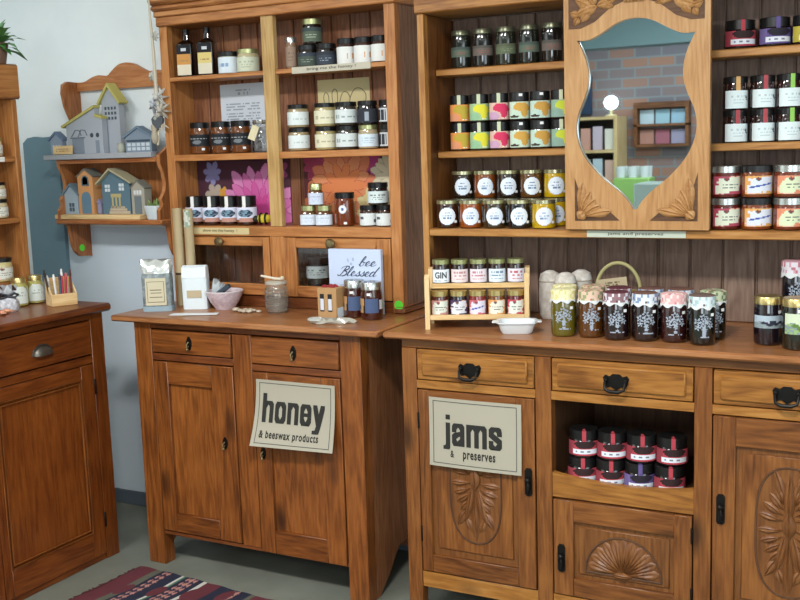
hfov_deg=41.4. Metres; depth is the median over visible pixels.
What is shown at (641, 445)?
jar
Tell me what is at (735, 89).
jar
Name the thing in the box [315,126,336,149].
jar
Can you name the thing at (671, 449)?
jar
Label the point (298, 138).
jar
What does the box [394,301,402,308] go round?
round sticker
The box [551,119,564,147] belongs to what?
jar
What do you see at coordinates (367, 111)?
jar
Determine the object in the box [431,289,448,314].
jar
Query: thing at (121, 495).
baseboard
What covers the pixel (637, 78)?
mirror
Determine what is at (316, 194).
jar
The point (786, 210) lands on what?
jar
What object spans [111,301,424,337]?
countertop
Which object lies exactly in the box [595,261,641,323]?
basket
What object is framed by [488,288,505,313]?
jar
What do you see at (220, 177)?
print
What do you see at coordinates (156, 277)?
gift bag
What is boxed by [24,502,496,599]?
floor
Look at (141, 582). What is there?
rug
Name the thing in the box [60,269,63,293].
pen
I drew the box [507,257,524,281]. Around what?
jar
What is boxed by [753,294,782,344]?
jar
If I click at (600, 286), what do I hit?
jar
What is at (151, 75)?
flower
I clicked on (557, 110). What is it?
jar
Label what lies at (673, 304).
jar
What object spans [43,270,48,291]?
pen
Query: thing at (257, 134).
glass jar
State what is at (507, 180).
jar
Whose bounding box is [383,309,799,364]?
countertop
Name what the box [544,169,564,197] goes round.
jar
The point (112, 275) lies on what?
wall panel
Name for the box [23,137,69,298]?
board
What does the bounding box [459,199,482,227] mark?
jar
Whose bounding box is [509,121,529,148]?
jar
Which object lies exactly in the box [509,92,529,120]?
jar
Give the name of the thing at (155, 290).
label
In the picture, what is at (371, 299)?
jar
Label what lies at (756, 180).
jar
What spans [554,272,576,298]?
pouch
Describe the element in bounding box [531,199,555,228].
jar
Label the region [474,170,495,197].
jar
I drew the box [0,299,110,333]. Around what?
countertop
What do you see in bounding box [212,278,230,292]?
soap
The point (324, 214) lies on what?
jar
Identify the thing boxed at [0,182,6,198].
jar
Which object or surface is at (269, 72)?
shelf
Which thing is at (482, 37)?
jar
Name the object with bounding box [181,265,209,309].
paper bag
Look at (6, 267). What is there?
jar
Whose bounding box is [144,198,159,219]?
plant pot
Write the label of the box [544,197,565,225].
jar
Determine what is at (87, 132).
house
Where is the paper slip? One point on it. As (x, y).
(173, 313)
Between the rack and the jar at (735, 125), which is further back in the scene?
the rack
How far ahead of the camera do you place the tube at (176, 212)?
3.83 m
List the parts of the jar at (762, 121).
lid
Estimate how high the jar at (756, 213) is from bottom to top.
0.086 m
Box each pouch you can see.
[539,270,558,318]
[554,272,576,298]
[572,269,592,317]
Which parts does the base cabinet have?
post, cup pull, rail, drawer, panel, rail, panel moulding, rail, post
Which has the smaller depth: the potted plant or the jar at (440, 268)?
the jar at (440, 268)
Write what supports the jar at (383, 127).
on the hutch at (296, 252)
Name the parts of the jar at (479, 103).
lid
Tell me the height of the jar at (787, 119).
0.090 m
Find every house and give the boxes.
[47,131,66,154]
[61,105,108,153]
[61,183,79,213]
[76,168,102,213]
[95,168,138,213]
[96,83,127,152]
[96,199,103,213]
[122,126,156,151]
[130,179,151,213]
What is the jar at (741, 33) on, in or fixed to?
on the hutch at (641, 81)
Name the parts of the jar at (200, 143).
lid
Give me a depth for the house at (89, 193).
4.14 m
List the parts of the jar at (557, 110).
lid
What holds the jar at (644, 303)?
on the dresser base at (547, 532)
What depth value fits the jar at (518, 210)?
3.20 m
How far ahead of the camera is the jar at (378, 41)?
3.43 m
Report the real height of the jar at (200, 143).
0.112 m
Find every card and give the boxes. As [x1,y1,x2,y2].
[317,77,369,107]
[597,277,627,290]
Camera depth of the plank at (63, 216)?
4.07 m
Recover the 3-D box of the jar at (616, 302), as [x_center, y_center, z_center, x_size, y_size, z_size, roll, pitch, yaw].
[0.598,0.041,2.929,0.076,0.132,0.072,-1,8,3]
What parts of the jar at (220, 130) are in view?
lid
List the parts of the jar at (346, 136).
lid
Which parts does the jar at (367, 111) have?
lid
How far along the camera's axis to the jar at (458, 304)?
3.17 m
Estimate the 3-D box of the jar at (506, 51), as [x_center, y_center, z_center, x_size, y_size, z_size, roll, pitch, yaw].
[0.328,-0.784,3.274,0.063,0.117,0.064,-2,8,2]
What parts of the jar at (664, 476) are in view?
lid, glass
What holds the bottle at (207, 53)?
on the hutch at (296, 252)
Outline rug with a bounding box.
[69,566,271,599]
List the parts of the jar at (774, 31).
glass, lid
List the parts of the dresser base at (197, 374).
post, key plate, rail, panel, door, drawer, key plate, rail, post, rail, key plate, key plate, drawer, rail, panel, door, post, panel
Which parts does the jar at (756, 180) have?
lid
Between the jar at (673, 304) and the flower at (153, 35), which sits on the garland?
the flower at (153, 35)
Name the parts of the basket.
arched handle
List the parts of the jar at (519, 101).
lid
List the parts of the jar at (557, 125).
lid, glass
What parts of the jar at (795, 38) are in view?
glass, lid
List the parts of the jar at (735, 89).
lid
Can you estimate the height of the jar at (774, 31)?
0.079 m
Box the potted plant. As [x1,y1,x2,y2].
[0,20,27,63]
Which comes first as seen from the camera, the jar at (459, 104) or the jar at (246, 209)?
the jar at (459, 104)
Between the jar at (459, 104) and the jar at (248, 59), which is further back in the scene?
the jar at (248, 59)
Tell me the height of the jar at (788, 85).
0.090 m
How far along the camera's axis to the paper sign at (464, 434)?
3.09 m
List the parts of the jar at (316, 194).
lid, glass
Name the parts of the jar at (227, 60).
lid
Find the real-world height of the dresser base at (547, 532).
0.895 m
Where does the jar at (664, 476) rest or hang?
on the dresser base at (547, 532)
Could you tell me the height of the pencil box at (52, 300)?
0.095 m
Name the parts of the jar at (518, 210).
lid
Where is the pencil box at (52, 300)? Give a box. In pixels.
[44,276,77,306]
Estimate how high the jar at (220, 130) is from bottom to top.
0.112 m
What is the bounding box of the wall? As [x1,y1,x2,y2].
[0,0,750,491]
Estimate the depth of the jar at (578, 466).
3.00 m
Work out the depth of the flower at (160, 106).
3.81 m
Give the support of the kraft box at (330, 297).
on the dresser base at (197, 374)
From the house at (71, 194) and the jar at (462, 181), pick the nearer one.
the jar at (462, 181)
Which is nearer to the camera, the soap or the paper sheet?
the soap
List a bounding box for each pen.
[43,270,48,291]
[52,274,56,294]
[58,274,61,293]
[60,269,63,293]
[64,273,66,292]
[69,269,71,292]
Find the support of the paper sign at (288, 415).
attached to the dresser base at (197, 374)
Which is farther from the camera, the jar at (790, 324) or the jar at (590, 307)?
the jar at (590, 307)
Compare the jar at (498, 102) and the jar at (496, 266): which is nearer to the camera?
the jar at (496, 266)
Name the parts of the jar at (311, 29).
lid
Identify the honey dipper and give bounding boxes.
[261,275,283,279]
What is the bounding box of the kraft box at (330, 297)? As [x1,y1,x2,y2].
[317,284,344,317]
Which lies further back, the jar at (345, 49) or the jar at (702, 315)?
the jar at (345, 49)
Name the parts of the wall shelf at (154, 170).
shelf, crest rail, panel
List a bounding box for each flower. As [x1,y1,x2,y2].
[148,71,153,81]
[149,98,159,113]
[151,31,158,40]
[152,88,168,104]
[157,103,171,117]
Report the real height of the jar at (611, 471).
0.079 m
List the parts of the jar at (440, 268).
lid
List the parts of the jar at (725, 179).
lid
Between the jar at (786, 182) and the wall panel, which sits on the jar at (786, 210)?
the jar at (786, 182)
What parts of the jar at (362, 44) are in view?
lid, glass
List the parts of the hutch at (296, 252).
panel, knob, strip, pane, post, crown moulding, rail, pane, knob, shelf strip, moulding, panel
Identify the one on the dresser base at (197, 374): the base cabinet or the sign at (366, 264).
the sign at (366, 264)
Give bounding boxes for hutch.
[0,63,30,296]
[147,0,424,313]
[414,0,799,322]
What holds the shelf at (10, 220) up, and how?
attached to the hutch at (13, 229)
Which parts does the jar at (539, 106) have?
lid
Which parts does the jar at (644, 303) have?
glass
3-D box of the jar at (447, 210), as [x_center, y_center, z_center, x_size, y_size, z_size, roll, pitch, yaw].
[0.150,-0.273,3.346,0.072,0.086,0.073,-1,8,5]
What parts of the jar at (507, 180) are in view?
lid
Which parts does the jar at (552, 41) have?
lid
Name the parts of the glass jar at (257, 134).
lid, glass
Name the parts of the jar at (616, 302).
glass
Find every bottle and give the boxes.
[176,29,197,76]
[197,27,218,74]
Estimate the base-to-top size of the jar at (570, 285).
0.132 m
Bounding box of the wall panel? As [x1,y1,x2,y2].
[68,227,175,491]
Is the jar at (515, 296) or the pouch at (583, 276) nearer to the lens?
the jar at (515, 296)
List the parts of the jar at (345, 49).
lid, glass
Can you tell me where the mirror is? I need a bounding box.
[578,19,696,208]
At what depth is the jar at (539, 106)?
3.21 m
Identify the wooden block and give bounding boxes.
[53,145,72,154]
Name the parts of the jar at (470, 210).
lid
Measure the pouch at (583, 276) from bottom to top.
0.150 m
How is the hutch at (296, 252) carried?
on the dresser base at (197, 374)
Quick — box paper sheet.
[220,82,264,152]
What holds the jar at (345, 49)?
on the hutch at (296, 252)
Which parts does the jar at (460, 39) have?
lid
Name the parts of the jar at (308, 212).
lid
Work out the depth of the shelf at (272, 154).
3.64 m
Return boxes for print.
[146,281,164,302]
[197,158,292,222]
[226,89,260,129]
[303,156,389,222]
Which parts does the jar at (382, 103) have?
lid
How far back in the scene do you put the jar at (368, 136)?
3.50 m
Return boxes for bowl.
[205,288,242,309]
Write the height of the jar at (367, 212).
0.069 m
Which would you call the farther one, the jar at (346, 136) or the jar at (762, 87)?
the jar at (346, 136)
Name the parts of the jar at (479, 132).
lid, glass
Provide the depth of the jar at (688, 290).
2.92 m
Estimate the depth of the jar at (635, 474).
2.92 m
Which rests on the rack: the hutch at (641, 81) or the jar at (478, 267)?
the jar at (478, 267)
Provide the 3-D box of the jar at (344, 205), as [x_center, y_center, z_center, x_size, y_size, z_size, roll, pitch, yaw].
[-0.187,-0.310,3.597,0.070,0.112,0.070,0,8,11]
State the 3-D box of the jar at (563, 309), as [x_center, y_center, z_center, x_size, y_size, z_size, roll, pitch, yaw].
[0.464,0.033,3.009,0.076,0.132,0.072,-1,8,3]
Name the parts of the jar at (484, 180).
lid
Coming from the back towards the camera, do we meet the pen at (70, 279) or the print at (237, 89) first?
the print at (237, 89)
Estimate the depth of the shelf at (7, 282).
3.75 m
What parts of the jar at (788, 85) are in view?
lid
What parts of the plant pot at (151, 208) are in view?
pot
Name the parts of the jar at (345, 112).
lid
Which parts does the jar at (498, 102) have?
lid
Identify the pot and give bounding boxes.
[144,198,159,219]
[264,280,288,313]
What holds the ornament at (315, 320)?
on the dresser base at (197, 374)
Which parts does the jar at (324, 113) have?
lid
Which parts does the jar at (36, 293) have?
lid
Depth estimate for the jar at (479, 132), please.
3.32 m
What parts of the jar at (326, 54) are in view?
lid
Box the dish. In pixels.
[492,318,541,333]
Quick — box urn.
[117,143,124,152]
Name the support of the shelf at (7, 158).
attached to the hutch at (13, 229)
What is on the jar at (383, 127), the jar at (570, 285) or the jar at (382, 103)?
the jar at (382, 103)
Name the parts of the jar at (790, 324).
lid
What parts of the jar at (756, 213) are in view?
lid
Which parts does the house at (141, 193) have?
door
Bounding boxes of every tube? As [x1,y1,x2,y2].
[172,208,184,305]
[183,208,195,264]
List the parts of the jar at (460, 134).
lid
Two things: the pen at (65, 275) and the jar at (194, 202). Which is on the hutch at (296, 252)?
the jar at (194, 202)
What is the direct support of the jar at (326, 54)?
on the hutch at (296, 252)
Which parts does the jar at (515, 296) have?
lid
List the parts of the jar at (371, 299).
lid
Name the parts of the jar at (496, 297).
lid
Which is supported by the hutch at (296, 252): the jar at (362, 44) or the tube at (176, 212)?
the jar at (362, 44)
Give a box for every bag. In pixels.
[0,284,19,311]
[139,258,174,311]
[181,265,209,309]
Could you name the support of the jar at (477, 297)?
in the rack
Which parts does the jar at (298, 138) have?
lid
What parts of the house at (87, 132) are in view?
trim, door, door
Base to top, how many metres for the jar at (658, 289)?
0.132 m
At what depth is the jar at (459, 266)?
3.22 m
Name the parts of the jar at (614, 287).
glass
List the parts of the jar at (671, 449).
glass, lid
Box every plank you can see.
[43,151,159,159]
[55,214,147,219]
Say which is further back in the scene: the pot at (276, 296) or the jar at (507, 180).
the pot at (276, 296)
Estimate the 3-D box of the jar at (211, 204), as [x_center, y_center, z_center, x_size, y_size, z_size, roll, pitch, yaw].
[-0.683,-0.328,3.861,0.075,0.104,0.075,-1,8,5]
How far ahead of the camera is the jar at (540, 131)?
3.22 m
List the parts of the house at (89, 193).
arched door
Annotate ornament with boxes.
[253,212,270,224]
[307,317,355,323]
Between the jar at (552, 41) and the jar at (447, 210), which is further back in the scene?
the jar at (447, 210)
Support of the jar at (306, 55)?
on the hutch at (296, 252)
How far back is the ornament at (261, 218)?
3.74 m
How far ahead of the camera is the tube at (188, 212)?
3.81 m
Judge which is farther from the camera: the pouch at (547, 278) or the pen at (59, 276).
the pen at (59, 276)
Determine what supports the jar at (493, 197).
on the hutch at (641, 81)
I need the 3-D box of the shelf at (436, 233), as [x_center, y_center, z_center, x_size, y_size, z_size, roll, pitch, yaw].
[0.730,-0.202,3.110,1.336,0.024,0.210,3,9,28]
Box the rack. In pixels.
[424,265,529,329]
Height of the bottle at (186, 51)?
0.170 m
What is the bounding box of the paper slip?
[170,313,217,314]
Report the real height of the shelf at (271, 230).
0.035 m
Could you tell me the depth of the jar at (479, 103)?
3.31 m
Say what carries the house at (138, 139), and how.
on the plank at (128, 154)
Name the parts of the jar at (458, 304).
lid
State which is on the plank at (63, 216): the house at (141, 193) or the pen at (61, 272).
the house at (141, 193)
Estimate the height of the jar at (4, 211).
0.065 m
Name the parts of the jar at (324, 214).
lid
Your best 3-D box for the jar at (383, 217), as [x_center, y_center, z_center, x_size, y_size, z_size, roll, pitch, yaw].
[-0.049,-0.282,3.526,0.061,0.069,0.062,-1,8,4]
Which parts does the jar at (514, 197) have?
lid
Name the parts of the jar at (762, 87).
lid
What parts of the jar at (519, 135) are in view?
lid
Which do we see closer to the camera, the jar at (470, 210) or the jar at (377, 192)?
the jar at (470, 210)
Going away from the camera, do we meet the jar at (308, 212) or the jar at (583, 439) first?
the jar at (583, 439)
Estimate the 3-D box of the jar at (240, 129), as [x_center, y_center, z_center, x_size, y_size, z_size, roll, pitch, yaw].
[-0.566,-0.582,3.770,0.072,0.112,0.072,-1,8,4]
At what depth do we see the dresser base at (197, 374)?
3.49 m
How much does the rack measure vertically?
0.175 m
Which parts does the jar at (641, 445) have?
lid, glass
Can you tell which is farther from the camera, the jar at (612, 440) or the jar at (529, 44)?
the jar at (529, 44)
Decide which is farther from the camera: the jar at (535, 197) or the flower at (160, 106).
the flower at (160, 106)
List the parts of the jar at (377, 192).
lid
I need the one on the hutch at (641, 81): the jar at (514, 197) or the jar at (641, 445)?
the jar at (514, 197)
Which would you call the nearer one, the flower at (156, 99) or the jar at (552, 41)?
the jar at (552, 41)
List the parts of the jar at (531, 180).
lid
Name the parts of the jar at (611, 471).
glass, lid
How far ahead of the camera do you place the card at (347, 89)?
3.64 m
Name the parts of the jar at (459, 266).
lid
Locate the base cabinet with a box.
[0,299,118,599]
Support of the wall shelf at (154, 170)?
attached to the wall
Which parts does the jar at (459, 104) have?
lid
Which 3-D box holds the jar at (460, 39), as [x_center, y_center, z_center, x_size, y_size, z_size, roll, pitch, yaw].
[0.193,-0.790,3.346,0.063,0.117,0.064,-2,8,2]
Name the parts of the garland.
cord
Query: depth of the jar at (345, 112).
3.53 m
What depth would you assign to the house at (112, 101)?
4.07 m
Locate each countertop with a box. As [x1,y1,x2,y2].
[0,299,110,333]
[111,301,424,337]
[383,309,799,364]
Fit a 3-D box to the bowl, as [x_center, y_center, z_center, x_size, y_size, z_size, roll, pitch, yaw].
[-0.617,-0.002,3.735,0.134,0.066,0.134,3,9,28]
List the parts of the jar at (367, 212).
lid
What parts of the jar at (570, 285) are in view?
glass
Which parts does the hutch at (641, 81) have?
panel, cornice, strip, mirror door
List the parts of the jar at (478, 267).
lid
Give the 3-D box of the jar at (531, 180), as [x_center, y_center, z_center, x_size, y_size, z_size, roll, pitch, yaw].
[0.409,-0.363,3.299,0.070,0.086,0.071,-1,8,3]
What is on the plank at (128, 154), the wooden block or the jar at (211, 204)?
the wooden block
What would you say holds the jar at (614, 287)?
on the dresser base at (547, 532)
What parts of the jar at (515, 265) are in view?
lid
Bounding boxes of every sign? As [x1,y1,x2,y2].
[249,379,334,453]
[328,248,384,314]
[429,396,521,475]
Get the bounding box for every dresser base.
[111,301,424,599]
[383,309,799,599]
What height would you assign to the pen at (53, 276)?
0.101 m
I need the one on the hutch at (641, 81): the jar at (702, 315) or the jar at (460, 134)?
the jar at (460, 134)
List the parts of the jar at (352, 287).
glass, lid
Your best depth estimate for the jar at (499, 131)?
3.29 m
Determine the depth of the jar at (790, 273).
2.90 m
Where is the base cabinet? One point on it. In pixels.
(58, 513)
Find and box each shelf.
[0,217,19,224]
[0,281,10,285]
[5,156,14,161]
[56,62,172,255]
[170,61,385,83]
[175,148,387,161]
[183,223,390,237]
[429,225,799,240]
[436,44,799,77]
[438,141,799,157]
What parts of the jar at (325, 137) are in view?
lid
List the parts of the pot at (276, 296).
lid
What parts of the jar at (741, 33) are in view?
lid, glass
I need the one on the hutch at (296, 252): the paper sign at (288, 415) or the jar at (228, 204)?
the jar at (228, 204)
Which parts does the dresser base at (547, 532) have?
post, drop handle, handle plate, panel, rail, drawer, door, rail, latch plate, post, latch plate, rail, drop handle, handle plate, rail, drawer, door, panel, post, latch plate, door, rail, drawer, panel, handle plate, drop handle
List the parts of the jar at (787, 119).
lid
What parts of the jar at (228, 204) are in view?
lid, glass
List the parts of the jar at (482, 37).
lid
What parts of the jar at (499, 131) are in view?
lid, glass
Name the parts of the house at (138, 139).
garage door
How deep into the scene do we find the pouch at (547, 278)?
3.28 m
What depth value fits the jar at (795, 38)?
2.85 m
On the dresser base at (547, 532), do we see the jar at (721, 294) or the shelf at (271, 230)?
the jar at (721, 294)
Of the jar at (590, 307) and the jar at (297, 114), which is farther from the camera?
the jar at (297, 114)
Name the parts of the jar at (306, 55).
lid, glass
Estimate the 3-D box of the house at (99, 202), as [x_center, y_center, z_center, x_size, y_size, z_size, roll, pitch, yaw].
[-1.166,-0.365,4.127,0.024,0.058,0.023,3,9,28]
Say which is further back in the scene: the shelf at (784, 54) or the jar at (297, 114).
the jar at (297, 114)
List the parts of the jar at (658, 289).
glass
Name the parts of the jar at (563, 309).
glass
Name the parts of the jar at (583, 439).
glass, lid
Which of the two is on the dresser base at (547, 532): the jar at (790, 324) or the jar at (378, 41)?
the jar at (790, 324)
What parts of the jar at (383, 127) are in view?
lid, glass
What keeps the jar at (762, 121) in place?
on the hutch at (641, 81)
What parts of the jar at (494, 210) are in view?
lid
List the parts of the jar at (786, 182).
lid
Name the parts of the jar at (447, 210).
lid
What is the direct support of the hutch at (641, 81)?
on the dresser base at (547, 532)
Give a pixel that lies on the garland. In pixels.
(157, 120)
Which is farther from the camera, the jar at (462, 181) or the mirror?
the jar at (462, 181)
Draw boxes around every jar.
[0,138,3,155]
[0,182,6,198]
[0,199,8,217]
[0,257,13,281]
[10,277,28,305]
[27,274,44,302]
[185,196,202,224]
[190,122,210,153]
[202,196,219,224]
[211,121,231,152]
[218,51,237,73]
[219,195,237,224]
[230,120,251,152]
[236,195,257,224]
[237,48,260,71]
[248,120,266,151]
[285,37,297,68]
[287,104,308,127]
[288,128,310,150]
[297,44,316,66]
[300,205,316,225]
[302,18,321,44]
[308,183,323,204]
[314,103,335,126]
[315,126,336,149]
[315,205,332,225]
[316,43,336,64]
[334,192,355,225]
[335,102,357,125]
[336,126,357,148]
[337,38,353,63]
[343,279,363,317]
[353,36,371,62]
[357,100,377,124]
[358,125,378,148]
[360,204,376,225]
[360,280,382,319]
[367,182,387,204]
[371,35,384,61]
[376,204,390,225]
[379,99,386,123]
[379,124,387,147]
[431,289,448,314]
[432,258,449,282]
[436,199,458,227]
[450,95,469,122]
[450,123,469,150]
[450,289,467,314]
[451,30,470,68]
[451,170,473,197]
[451,258,467,282]
[452,198,473,224]
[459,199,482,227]
[469,94,488,121]
[469,258,486,282]
[469,289,486,313]
[470,122,489,149]
[473,28,492,66]
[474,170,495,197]
[474,197,495,225]
[482,199,505,227]
[488,257,505,282]
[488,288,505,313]
[489,93,508,121]
[489,121,509,149]
[496,26,516,64]
[496,170,518,197]
[497,197,518,225]
[507,199,530,227]
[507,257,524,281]
[507,288,524,313]
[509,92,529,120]
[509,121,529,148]
[519,24,539,63]
[520,169,542,197]
[520,197,542,225]
[529,90,549,119]
[530,120,550,148]
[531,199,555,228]
[542,22,562,61]
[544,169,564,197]
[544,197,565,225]
[550,89,564,118]
[550,287,575,336]
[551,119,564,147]
[552,283,577,327]
[568,453,596,479]
[569,424,597,457]
[577,288,602,337]
[580,284,604,329]
[595,456,624,483]
[597,426,626,459]
[602,290,629,339]
[606,285,631,332]
[624,459,654,486]
[626,429,656,462]
[631,290,658,340]
[638,286,663,334]
[654,462,685,487]
[656,431,687,465]
[660,291,687,342]
[668,287,694,336]
[688,293,716,344]
[700,288,726,339]
[710,197,740,229]
[711,165,740,197]
[722,109,747,142]
[723,76,747,109]
[724,19,756,49]
[741,165,772,197]
[741,197,771,229]
[749,108,774,141]
[750,74,775,108]
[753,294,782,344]
[758,16,791,46]
[773,164,799,196]
[773,197,799,229]
[775,107,799,140]
[776,73,799,107]
[781,259,799,308]
[781,296,799,349]
[791,15,799,44]
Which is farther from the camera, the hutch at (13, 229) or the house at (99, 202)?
the house at (99, 202)
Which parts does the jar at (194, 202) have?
lid, glass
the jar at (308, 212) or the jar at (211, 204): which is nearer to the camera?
the jar at (308, 212)
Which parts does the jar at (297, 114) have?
lid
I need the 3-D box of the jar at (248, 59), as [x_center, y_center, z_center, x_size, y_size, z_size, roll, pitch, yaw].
[-0.530,-0.836,3.709,0.081,0.080,0.081,-1,8,5]
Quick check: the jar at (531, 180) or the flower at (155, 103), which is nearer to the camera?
the jar at (531, 180)
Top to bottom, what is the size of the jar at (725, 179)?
0.086 m
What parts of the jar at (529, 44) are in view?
lid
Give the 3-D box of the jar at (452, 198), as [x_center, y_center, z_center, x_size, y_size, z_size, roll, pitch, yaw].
[0.204,-0.286,3.422,0.070,0.086,0.071,-1,8,3]
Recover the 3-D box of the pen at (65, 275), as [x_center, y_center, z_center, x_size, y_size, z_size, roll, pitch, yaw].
[-1.177,-0.044,3.735,0.009,0.102,0.011,3,10,32]
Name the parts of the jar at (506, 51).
lid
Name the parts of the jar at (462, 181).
lid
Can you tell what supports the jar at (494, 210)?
on the hutch at (641, 81)
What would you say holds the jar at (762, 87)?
on the jar at (762, 121)
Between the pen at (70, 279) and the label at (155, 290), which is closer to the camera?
the label at (155, 290)
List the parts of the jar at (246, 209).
lid, glass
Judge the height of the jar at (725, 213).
0.086 m
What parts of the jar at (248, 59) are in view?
lid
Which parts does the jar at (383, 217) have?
lid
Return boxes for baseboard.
[115,488,407,550]
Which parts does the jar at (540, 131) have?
lid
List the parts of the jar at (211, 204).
lid, glass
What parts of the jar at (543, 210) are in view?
lid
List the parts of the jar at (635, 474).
lid, glass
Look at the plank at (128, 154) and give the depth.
4.03 m
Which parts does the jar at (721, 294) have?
glass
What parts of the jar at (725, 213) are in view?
lid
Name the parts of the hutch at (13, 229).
cornice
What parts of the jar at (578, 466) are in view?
glass, lid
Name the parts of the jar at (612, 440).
glass, lid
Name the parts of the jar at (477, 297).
lid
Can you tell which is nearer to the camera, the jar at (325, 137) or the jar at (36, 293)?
the jar at (325, 137)
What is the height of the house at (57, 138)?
0.091 m
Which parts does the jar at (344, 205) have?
lid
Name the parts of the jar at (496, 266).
lid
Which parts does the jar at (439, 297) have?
lid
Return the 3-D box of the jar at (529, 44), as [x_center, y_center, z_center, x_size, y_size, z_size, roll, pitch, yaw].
[0.395,-0.781,3.239,0.063,0.117,0.064,-2,8,2]
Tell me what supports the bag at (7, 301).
on the countertop
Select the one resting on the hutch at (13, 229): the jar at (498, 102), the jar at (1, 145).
the jar at (1, 145)
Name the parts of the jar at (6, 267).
lid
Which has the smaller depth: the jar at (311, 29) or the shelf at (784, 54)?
the shelf at (784, 54)
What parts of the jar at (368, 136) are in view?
lid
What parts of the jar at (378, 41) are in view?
lid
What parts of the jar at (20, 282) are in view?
lid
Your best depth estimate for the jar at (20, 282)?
3.72 m
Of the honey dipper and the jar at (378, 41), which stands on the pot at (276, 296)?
the honey dipper
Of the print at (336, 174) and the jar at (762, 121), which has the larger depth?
the print at (336, 174)
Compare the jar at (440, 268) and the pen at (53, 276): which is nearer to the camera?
the jar at (440, 268)
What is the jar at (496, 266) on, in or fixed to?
on the rack
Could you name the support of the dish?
on the dresser base at (547, 532)
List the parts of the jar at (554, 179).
lid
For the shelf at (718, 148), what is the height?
0.021 m
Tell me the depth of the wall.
4.24 m
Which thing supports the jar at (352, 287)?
on the dresser base at (197, 374)
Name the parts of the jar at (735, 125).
lid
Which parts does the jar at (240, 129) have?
lid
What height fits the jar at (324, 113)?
0.078 m
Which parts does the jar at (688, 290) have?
glass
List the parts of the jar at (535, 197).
lid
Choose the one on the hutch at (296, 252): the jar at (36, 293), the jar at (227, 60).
the jar at (227, 60)
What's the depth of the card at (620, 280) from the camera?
3.18 m
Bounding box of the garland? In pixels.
[148,0,171,144]
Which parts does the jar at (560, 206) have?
lid, glass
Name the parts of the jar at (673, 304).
glass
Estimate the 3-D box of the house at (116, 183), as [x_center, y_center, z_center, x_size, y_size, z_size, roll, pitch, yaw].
[-1.082,-0.420,4.078,0.180,0.176,0.066,3,9,28]
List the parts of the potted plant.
pot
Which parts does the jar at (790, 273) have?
glass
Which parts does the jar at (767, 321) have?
lid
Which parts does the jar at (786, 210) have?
lid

